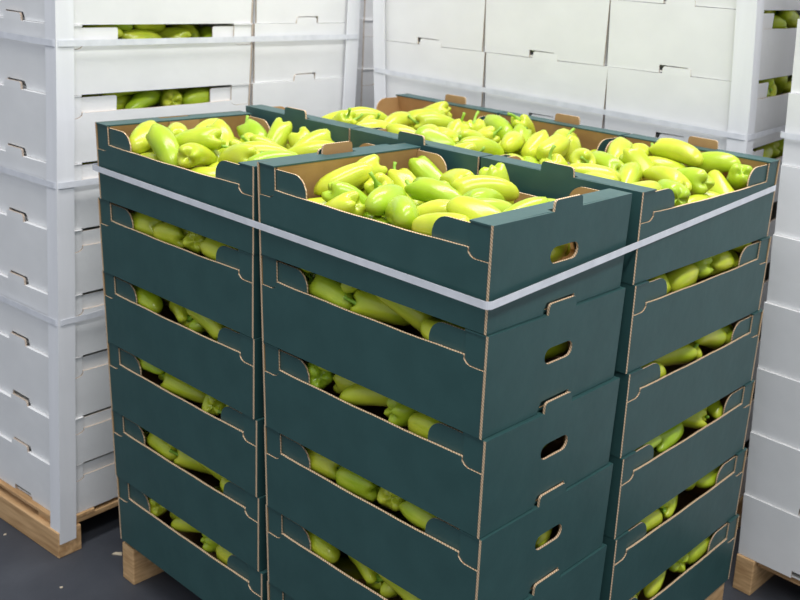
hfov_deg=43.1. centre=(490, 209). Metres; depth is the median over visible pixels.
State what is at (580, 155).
pepper
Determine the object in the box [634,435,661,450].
pepper
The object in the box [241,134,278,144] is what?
pepper
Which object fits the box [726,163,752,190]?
pepper
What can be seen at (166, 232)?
pepper
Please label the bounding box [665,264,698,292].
pepper
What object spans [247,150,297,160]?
pepper
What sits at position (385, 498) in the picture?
pepper
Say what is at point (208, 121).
pepper
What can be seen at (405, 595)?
pepper
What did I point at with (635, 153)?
pepper
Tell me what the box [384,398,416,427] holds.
pepper
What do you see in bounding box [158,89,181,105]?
pepper
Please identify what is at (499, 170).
pepper
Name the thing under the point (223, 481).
pepper
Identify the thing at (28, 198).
cardboard tray
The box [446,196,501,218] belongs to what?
pepper
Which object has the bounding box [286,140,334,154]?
pepper
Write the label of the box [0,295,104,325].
strap
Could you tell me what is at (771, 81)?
pepper
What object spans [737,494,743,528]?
pallet
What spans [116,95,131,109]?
pepper
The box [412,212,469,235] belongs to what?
pepper
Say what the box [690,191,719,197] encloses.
pepper
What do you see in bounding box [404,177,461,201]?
pepper
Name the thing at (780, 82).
pepper
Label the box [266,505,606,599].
cardboard tray
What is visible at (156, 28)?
pepper
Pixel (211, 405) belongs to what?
pepper
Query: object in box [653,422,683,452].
pepper
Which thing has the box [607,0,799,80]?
cardboard tray
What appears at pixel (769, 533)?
cardboard tray
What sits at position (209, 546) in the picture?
pepper
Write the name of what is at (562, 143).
pepper
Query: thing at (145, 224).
pepper
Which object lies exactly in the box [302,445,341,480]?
pepper
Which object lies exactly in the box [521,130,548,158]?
pepper
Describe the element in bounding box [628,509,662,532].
pepper
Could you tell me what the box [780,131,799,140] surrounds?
strap
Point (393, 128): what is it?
pepper
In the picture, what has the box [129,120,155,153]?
pepper
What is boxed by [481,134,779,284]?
cardboard tray
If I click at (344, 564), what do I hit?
pepper
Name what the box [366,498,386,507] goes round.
pepper
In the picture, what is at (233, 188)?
cardboard tray
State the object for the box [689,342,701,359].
pepper
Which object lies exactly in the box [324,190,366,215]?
pepper
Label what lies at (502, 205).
pepper
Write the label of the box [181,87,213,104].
pepper
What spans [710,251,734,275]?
pepper
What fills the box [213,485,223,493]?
pepper
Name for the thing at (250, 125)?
pepper
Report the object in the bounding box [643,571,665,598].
pepper
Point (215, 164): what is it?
pepper
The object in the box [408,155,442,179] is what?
pepper
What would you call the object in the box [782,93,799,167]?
cardboard tray
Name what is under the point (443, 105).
pepper
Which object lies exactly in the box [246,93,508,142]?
cardboard tray
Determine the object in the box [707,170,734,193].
pepper
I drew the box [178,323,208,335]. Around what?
pepper
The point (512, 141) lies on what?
pepper
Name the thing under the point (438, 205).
pepper
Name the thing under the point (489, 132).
pepper
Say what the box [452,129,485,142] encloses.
pepper
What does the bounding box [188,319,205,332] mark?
pepper
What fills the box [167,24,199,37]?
pepper
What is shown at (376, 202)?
pepper
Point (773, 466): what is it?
cardboard tray
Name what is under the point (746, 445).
cardboard tray
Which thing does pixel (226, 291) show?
cardboard tray
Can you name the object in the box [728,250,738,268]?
pepper
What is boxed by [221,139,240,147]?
pepper
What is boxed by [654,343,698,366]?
pepper
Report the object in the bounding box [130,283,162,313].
pepper
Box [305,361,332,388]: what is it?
pepper
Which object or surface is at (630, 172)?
pepper
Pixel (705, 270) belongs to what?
pepper
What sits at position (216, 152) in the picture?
pepper
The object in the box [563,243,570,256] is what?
pepper
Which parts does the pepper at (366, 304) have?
stem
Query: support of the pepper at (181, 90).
in the cardboard tray at (22, 109)
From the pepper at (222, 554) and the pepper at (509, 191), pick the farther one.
the pepper at (222, 554)
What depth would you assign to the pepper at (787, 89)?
2.86 m
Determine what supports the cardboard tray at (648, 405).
on the cardboard tray at (641, 483)
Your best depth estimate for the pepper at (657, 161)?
2.29 m
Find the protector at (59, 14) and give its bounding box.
[44,0,75,544]
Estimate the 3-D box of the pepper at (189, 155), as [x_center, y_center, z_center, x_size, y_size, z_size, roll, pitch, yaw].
[-0.634,-0.114,2.161,0.056,0.067,0.136,5,14,4]
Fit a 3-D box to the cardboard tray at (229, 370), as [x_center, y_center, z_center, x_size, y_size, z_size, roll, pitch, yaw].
[-0.573,0.252,2.365,0.588,0.196,0.395,15,17,38]
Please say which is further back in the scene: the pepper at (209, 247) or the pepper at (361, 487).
the pepper at (209, 247)
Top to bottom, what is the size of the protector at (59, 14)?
1.680 m
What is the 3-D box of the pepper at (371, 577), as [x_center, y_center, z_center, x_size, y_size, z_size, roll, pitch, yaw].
[-0.238,0.698,1.986,0.055,0.056,0.154,-3,15,-27]
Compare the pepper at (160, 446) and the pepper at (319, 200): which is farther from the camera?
the pepper at (160, 446)
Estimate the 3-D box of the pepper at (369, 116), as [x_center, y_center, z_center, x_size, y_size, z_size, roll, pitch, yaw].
[-0.323,-0.187,2.522,0.103,0.115,0.057,2,14,-7]
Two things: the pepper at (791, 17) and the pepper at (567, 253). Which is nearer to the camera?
the pepper at (567, 253)
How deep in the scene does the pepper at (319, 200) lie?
1.90 m
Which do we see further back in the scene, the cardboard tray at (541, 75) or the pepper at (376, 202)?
the cardboard tray at (541, 75)
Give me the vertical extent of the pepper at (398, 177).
0.102 m
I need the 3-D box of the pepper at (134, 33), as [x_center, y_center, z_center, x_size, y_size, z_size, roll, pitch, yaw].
[-0.899,-0.437,2.588,0.052,0.051,0.162,12,16,31]
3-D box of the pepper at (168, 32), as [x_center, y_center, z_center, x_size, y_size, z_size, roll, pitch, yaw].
[-0.861,-0.459,2.685,0.128,0.054,0.055,2,14,-5]
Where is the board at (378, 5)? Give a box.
[373,0,385,108]
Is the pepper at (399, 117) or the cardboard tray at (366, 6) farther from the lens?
the cardboard tray at (366, 6)
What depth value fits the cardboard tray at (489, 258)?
1.73 m
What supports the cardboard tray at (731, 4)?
on the cardboard tray at (645, 36)
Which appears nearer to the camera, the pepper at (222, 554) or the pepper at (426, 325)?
the pepper at (426, 325)
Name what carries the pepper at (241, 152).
in the cardboard tray at (233, 188)
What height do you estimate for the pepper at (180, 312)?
0.056 m
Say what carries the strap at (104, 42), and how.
attached to the protector at (59, 14)
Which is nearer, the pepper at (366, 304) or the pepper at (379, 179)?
the pepper at (366, 304)
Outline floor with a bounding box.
[0,506,799,599]
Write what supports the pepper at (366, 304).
in the cardboard tray at (479, 385)
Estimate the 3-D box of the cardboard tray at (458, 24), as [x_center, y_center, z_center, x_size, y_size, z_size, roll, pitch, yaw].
[-0.020,-0.633,3.236,0.395,0.194,0.588,12,16,32]
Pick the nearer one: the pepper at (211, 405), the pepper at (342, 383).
the pepper at (342, 383)
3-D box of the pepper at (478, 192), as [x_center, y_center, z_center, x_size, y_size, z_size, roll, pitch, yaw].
[-0.018,-0.012,1.867,0.054,0.059,0.146,12,16,32]
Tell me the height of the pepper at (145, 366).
0.068 m
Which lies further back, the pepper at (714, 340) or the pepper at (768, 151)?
the pepper at (768, 151)
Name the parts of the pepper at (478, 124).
stem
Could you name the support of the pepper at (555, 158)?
in the cardboard tray at (652, 211)
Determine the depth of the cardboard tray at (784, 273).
2.49 m
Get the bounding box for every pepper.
[82,24,132,31]
[82,25,122,37]
[100,91,141,96]
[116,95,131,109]
[118,29,161,38]
[125,90,160,108]
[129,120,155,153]
[130,211,163,236]
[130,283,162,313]
[133,24,165,32]
[135,356,164,374]
[140,152,158,160]
[140,427,149,438]
[145,123,179,166]
[145,433,177,460]
[148,497,167,516]
[153,222,189,248]
[157,87,195,103]
[158,27,190,37]
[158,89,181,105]
[160,372,205,402]
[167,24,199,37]
[167,122,187,134]
[169,301,192,327]
[169,449,209,473]
[169,512,176,519]
[171,517,200,532]
[175,127,225,150]
[177,143,216,168]
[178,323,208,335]
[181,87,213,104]
[182,231,205,253]
[186,309,230,341]
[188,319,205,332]
[189,167,215,176]
[194,118,217,127]
[197,461,221,480]
[198,26,211,36]
[199,237,226,260]
[201,394,225,415]
[201,534,218,552]
[206,119,234,151]
[208,161,218,166]
[212,150,220,161]
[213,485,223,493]
[216,545,232,565]
[219,143,262,163]
[220,477,228,490]
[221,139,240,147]
[236,115,267,137]
[239,132,254,141]
[239,141,287,151]
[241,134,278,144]
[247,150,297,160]
[267,117,292,146]
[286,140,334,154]
[288,126,309,146]
[294,129,333,145]
[297,268,314,285]
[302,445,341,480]
[304,528,339,563]
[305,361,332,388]
[307,197,326,203]
[307,274,354,309]
[314,162,373,196]
[321,181,368,213]
[322,110,363,124]
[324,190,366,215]
[332,108,352,123]
[332,556,362,578]
[333,374,355,393]
[335,467,380,501]
[339,384,387,406]
[341,283,358,292]
[343,290,409,325]
[347,107,387,121]
[348,555,383,589]
[356,119,390,128]
[357,154,387,189]
[361,113,380,120]
[362,214,391,224]
[364,171,393,194]
[365,184,406,215]
[365,583,397,595]
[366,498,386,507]
[376,296,437,331]
[377,487,405,511]
[378,574,420,599]
[380,581,397,597]
[384,111,411,126]
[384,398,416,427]
[385,195,418,228]
[386,123,415,133]
[387,162,424,203]
[388,512,410,523]
[399,501,437,530]
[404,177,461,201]
[408,112,454,129]
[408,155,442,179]
[408,411,461,438]
[409,108,445,126]
[410,199,448,228]
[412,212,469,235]
[414,126,455,145]
[420,319,464,339]
[421,124,437,127]
[423,101,451,117]
[433,127,457,138]
[439,168,473,184]
[446,112,469,132]
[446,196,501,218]
[451,175,519,200]
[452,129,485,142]
[453,142,485,151]
[455,136,503,154]
[462,188,504,200]
[465,111,485,130]
[477,198,511,211]
[478,126,502,142]
[479,163,513,204]
[484,114,512,139]
[501,131,524,152]
[503,197,549,211]
[505,153,524,160]
[507,112,535,133]
[512,123,531,154]
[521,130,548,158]
[522,156,538,163]
[535,528,552,548]
[536,133,570,160]
[539,144,567,165]
[544,341,567,359]
[550,243,567,262]
[553,128,576,136]
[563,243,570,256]
[564,128,581,161]
[568,163,620,180]
[569,148,595,163]
[585,172,613,179]
[592,151,623,171]
[607,137,632,158]
[618,162,642,182]
[619,144,653,180]
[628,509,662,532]
[630,180,661,190]
[633,143,652,155]
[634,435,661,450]
[641,361,665,377]
[642,166,691,190]
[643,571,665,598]
[647,274,670,294]
[648,156,684,168]
[649,138,702,166]
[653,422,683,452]
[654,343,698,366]
[658,179,690,206]
[658,495,677,518]
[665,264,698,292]
[668,554,688,572]
[676,167,714,194]
[680,151,740,172]
[682,409,706,428]
[685,482,695,490]
[685,536,710,563]
[688,194,708,202]
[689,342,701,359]
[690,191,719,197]
[692,257,713,279]
[694,328,726,348]
[695,463,723,488]
[706,400,722,418]
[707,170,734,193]
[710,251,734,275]
[722,325,732,344]
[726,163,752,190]
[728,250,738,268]
[731,242,751,252]
[753,145,772,157]
[759,78,773,86]
[766,141,779,158]
[768,83,776,95]
[772,15,786,28]
[773,76,787,94]
[775,139,783,158]
[777,10,799,27]
[782,75,791,93]
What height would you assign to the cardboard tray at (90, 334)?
0.185 m
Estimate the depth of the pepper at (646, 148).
2.35 m
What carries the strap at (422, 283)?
attached to the cardboard tray at (652, 211)
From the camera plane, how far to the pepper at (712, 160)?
2.29 m
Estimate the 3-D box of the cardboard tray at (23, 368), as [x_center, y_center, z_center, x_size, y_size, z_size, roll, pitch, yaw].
[-1.076,0.378,2.900,0.395,0.185,0.588,13,17,35]
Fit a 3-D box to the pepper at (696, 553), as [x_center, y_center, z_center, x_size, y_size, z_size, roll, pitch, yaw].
[0.498,0.818,2.455,0.056,0.058,0.122,14,17,37]
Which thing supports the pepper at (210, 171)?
in the cardboard tray at (233, 188)
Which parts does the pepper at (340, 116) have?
stem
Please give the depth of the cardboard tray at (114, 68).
2.54 m
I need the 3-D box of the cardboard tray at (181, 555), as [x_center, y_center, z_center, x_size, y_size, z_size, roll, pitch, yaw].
[-0.588,0.770,2.498,0.588,0.196,0.395,15,17,38]
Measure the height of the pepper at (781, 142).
0.062 m
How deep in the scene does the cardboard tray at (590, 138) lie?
2.32 m
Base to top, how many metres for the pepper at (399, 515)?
0.054 m
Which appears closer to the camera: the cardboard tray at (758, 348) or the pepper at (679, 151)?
the pepper at (679, 151)
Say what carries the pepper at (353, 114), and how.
in the cardboard tray at (340, 131)
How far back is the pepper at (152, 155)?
2.20 m
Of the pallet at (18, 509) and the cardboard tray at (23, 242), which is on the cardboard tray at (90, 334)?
the cardboard tray at (23, 242)
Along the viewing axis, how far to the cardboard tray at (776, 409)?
2.55 m
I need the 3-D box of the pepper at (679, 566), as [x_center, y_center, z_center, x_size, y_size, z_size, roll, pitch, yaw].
[0.427,0.824,2.408,0.058,0.060,0.106,-4,15,-28]
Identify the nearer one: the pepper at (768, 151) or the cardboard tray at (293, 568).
the cardboard tray at (293, 568)
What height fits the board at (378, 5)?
1.769 m
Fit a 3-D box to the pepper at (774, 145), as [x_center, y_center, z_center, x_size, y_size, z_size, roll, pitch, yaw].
[0.756,-0.167,2.845,0.125,0.060,0.058,5,14,7]
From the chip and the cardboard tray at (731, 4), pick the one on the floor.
the chip
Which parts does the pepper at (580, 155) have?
stem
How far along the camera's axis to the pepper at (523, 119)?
2.61 m
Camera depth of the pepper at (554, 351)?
1.82 m
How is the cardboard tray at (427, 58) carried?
on the cardboard tray
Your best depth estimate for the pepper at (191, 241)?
2.15 m
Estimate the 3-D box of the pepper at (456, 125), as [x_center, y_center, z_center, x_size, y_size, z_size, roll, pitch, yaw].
[-0.088,-0.185,2.522,0.061,0.113,0.094,8,14,16]
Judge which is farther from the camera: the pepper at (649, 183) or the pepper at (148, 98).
the pepper at (148, 98)
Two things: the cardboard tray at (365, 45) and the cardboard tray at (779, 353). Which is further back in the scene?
the cardboard tray at (365, 45)
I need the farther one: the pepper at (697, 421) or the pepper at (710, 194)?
the pepper at (697, 421)
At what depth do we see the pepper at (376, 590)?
2.11 m
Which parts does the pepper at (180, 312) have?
stem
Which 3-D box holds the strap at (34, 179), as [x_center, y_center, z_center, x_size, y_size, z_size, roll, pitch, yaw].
[-1.228,-0.246,3.171,1.216,0.015,1.016,13,17,35]
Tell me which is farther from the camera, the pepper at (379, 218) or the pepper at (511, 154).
the pepper at (511, 154)
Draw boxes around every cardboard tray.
[0,0,252,24]
[0,10,252,94]
[0,78,250,163]
[0,145,99,229]
[0,209,102,294]
[0,272,106,356]
[0,331,110,417]
[0,389,113,464]
[0,433,117,513]
[95,111,388,254]
[98,197,261,338]
[102,270,263,419]
[107,341,265,496]
[111,409,266,571]
[116,475,267,599]
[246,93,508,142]
[249,74,343,116]
[251,17,346,82]
[252,0,347,22]
[257,141,631,334]
[260,254,625,439]
[262,341,619,538]
[264,424,612,599]
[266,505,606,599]
[267,581,293,599]
[350,112,630,174]
[355,68,373,108]
[357,19,373,68]
[360,0,372,19]
[385,0,485,51]
[385,39,485,106]
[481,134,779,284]
[485,0,610,65]
[485,51,608,128]
[531,114,553,119]
[599,447,747,599]
[604,379,754,538]
[605,66,790,149]
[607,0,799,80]
[610,308,763,457]
[615,236,771,373]
[627,0,799,9]
[629,514,739,599]
[659,134,782,202]
[738,493,799,579]
[739,438,749,498]
[745,381,755,441]
[745,431,799,515]
[751,367,799,448]
[752,323,761,380]
[758,301,799,380]
[760,262,769,319]
[767,201,777,263]
[767,234,799,310]
[775,165,799,239]
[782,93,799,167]
[791,19,799,93]
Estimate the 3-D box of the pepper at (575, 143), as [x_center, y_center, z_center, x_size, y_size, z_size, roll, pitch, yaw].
[0.191,-0.135,2.429,0.068,0.117,0.061,14,17,36]
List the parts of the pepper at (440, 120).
stem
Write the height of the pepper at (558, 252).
0.057 m
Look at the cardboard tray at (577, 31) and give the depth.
2.78 m
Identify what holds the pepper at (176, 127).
in the cardboard tray at (233, 188)
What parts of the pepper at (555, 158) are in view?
stem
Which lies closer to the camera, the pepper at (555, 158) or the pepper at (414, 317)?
the pepper at (414, 317)
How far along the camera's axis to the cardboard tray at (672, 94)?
2.63 m
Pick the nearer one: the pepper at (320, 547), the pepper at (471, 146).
the pepper at (320, 547)
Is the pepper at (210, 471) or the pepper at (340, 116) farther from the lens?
the pepper at (340, 116)
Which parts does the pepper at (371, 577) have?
stem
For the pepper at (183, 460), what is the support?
in the cardboard tray at (235, 519)
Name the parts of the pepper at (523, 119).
stem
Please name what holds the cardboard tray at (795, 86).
on the cardboard tray at (791, 149)
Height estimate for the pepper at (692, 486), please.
0.098 m
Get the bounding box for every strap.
[0,31,357,46]
[0,166,98,188]
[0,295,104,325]
[92,163,775,309]
[375,68,785,140]
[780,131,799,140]
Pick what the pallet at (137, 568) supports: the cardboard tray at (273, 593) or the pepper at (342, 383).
the cardboard tray at (273, 593)
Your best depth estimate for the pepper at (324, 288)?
1.86 m
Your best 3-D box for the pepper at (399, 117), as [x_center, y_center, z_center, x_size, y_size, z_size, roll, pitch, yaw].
[-0.250,-0.221,2.617,0.052,0.062,0.145,9,15,22]
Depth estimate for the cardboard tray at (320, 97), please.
3.03 m
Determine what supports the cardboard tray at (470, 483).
on the cardboard tray at (443, 562)
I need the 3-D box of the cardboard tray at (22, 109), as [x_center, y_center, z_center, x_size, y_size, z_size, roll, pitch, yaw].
[-1.019,-0.276,2.754,0.395,0.185,0.588,13,17,35]
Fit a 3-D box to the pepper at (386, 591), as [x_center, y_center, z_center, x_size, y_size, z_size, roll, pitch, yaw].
[-0.160,0.709,1.967,0.051,0.052,0.146,11,15,26]
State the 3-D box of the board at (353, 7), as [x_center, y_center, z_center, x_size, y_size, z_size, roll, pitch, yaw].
[-0.485,-0.121,3.239,0.067,1.620,0.098,15,17,38]
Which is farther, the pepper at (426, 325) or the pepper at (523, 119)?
the pepper at (523, 119)
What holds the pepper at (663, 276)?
in the cardboard tray at (655, 324)
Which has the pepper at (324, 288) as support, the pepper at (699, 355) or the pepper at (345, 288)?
the pepper at (345, 288)
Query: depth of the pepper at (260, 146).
2.17 m
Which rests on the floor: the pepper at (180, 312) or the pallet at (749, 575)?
the pallet at (749, 575)
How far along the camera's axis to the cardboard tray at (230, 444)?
2.24 m
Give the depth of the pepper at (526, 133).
2.54 m
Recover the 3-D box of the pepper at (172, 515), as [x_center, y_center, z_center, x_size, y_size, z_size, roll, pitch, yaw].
[-0.719,0.735,2.443,0.138,0.056,0.055,8,14,16]
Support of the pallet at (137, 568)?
on the floor
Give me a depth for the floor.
2.61 m
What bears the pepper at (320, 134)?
in the cardboard tray at (233, 188)
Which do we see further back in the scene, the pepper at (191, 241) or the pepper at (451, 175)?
the pepper at (191, 241)
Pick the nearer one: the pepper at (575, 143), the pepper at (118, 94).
the pepper at (575, 143)
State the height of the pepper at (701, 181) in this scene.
0.066 m
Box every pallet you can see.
[0,479,117,557]
[123,541,724,599]
[733,553,799,594]
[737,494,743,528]
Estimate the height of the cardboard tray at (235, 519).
0.196 m
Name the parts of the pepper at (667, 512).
stem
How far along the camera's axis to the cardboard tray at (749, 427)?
2.94 m
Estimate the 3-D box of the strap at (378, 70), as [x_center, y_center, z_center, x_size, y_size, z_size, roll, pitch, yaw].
[0.417,-0.385,3.240,1.219,0.062,1.016,12,16,32]
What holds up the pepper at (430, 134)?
in the cardboard tray at (590, 138)
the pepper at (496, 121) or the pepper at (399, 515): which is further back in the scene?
the pepper at (496, 121)
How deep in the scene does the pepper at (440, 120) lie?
2.63 m
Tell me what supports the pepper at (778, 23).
in the cardboard tray at (645, 36)
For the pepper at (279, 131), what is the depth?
2.38 m
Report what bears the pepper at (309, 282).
in the cardboard tray at (479, 385)
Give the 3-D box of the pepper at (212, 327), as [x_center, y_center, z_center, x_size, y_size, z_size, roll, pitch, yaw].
[-0.606,0.243,2.182,0.134,0.079,0.055,15,17,38]
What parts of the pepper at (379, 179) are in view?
stem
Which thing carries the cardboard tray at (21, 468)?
on the pallet at (18, 509)
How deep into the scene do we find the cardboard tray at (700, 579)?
2.46 m
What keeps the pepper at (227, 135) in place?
in the cardboard tray at (233, 188)
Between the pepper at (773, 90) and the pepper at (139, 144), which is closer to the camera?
the pepper at (139, 144)
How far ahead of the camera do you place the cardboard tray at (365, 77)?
3.56 m
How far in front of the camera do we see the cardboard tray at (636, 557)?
2.26 m
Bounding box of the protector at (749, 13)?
[726,0,763,154]
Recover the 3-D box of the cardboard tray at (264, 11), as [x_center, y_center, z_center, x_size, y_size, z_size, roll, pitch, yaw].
[-0.770,-0.697,3.131,0.588,0.185,0.395,13,17,35]
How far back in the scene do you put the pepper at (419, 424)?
1.76 m
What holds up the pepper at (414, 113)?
on the pepper
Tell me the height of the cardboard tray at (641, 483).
0.200 m
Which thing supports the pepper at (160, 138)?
in the cardboard tray at (233, 188)
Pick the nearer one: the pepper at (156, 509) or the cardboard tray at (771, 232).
the pepper at (156, 509)
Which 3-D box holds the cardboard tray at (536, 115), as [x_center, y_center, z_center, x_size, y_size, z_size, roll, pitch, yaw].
[0.304,-0.218,3.111,0.395,0.194,0.588,12,16,32]
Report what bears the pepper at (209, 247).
in the cardboard tray at (226, 291)
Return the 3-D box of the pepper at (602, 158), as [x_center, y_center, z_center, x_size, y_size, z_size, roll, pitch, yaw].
[0.259,-0.101,2.300,0.051,0.058,0.162,-3,15,-26]
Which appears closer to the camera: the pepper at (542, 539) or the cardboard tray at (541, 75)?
the pepper at (542, 539)
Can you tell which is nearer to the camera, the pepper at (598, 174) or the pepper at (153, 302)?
the pepper at (598, 174)
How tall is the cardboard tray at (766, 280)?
0.194 m
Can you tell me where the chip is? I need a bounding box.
[112,552,121,555]
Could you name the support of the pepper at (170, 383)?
in the cardboard tray at (230, 444)
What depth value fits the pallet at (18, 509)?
2.71 m
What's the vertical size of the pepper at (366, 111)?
0.054 m
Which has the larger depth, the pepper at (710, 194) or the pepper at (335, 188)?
the pepper at (710, 194)
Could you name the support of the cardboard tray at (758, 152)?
on the cardboard tray at (771, 232)
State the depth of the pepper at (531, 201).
1.74 m
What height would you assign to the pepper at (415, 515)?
0.062 m
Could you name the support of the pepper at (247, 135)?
in the cardboard tray at (233, 188)
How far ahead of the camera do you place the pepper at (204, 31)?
2.76 m
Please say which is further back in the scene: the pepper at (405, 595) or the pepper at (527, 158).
the pepper at (527, 158)
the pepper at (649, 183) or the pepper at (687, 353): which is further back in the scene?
the pepper at (687, 353)
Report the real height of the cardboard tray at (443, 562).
0.200 m
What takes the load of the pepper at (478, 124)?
in the cardboard tray at (590, 138)
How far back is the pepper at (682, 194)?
2.02 m
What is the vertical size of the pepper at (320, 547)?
0.054 m
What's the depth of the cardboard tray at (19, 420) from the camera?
2.68 m
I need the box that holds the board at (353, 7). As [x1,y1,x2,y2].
[342,0,360,109]
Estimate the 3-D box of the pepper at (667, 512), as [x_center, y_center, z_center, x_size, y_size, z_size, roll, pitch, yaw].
[0.398,0.662,2.300,0.057,0.057,0.140,9,14,20]
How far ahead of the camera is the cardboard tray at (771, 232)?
2.86 m
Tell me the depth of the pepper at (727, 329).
2.33 m
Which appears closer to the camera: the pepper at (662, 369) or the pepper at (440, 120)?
the pepper at (662, 369)
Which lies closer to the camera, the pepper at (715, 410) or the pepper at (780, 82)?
the pepper at (715, 410)
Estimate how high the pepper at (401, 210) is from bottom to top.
0.064 m
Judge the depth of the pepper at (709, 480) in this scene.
2.39 m
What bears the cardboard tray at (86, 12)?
on the cardboard tray at (114, 68)
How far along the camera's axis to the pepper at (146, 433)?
2.46 m
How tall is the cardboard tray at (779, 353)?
0.193 m
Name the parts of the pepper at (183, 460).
stem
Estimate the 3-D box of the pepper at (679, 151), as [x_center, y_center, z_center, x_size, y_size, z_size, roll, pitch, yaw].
[0.428,-0.135,2.328,0.154,0.055,0.056,15,17,38]
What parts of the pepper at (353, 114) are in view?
stem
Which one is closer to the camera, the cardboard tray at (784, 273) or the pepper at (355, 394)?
the pepper at (355, 394)
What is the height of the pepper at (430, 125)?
0.060 m
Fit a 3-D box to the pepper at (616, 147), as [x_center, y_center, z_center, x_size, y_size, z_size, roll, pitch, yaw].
[0.308,-0.135,2.412,0.058,0.068,0.134,9,14,19]
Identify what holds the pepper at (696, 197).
in the cardboard tray at (652, 211)
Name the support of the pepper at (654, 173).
in the cardboard tray at (652, 211)
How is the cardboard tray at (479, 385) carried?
on the cardboard tray at (470, 483)
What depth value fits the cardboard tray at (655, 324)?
2.09 m
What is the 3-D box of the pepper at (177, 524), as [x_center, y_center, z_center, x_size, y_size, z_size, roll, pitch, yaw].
[-0.690,0.746,2.387,0.158,0.065,0.051,6,14,10]
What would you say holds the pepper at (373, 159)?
in the cardboard tray at (489, 258)
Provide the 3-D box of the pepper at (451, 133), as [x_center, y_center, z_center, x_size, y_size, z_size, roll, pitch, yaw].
[-0.095,-0.164,2.438,0.120,0.074,0.059,-8,18,-40]
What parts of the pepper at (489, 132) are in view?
stem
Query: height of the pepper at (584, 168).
0.061 m
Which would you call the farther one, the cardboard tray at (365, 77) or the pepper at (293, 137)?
the cardboard tray at (365, 77)
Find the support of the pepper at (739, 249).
on the pepper at (723, 262)
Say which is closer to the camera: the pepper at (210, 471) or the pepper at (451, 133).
the pepper at (210, 471)
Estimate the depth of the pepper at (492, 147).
2.32 m
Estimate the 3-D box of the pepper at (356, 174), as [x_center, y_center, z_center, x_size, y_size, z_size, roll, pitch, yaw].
[-0.284,-0.048,1.954,0.115,0.086,0.059,0,14,-16]
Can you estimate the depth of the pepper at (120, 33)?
2.48 m
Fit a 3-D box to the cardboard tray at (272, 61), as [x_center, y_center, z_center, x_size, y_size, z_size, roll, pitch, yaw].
[-0.785,-0.534,3.168,0.588,0.185,0.395,13,17,35]
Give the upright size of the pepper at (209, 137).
0.070 m
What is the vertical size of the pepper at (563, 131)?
0.064 m
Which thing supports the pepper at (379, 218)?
in the cardboard tray at (489, 258)
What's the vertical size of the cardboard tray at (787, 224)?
0.193 m
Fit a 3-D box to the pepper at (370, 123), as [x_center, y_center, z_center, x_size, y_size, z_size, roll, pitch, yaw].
[-0.280,-0.194,2.467,0.138,0.056,0.057,-10,19,-44]
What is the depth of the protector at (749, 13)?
2.49 m

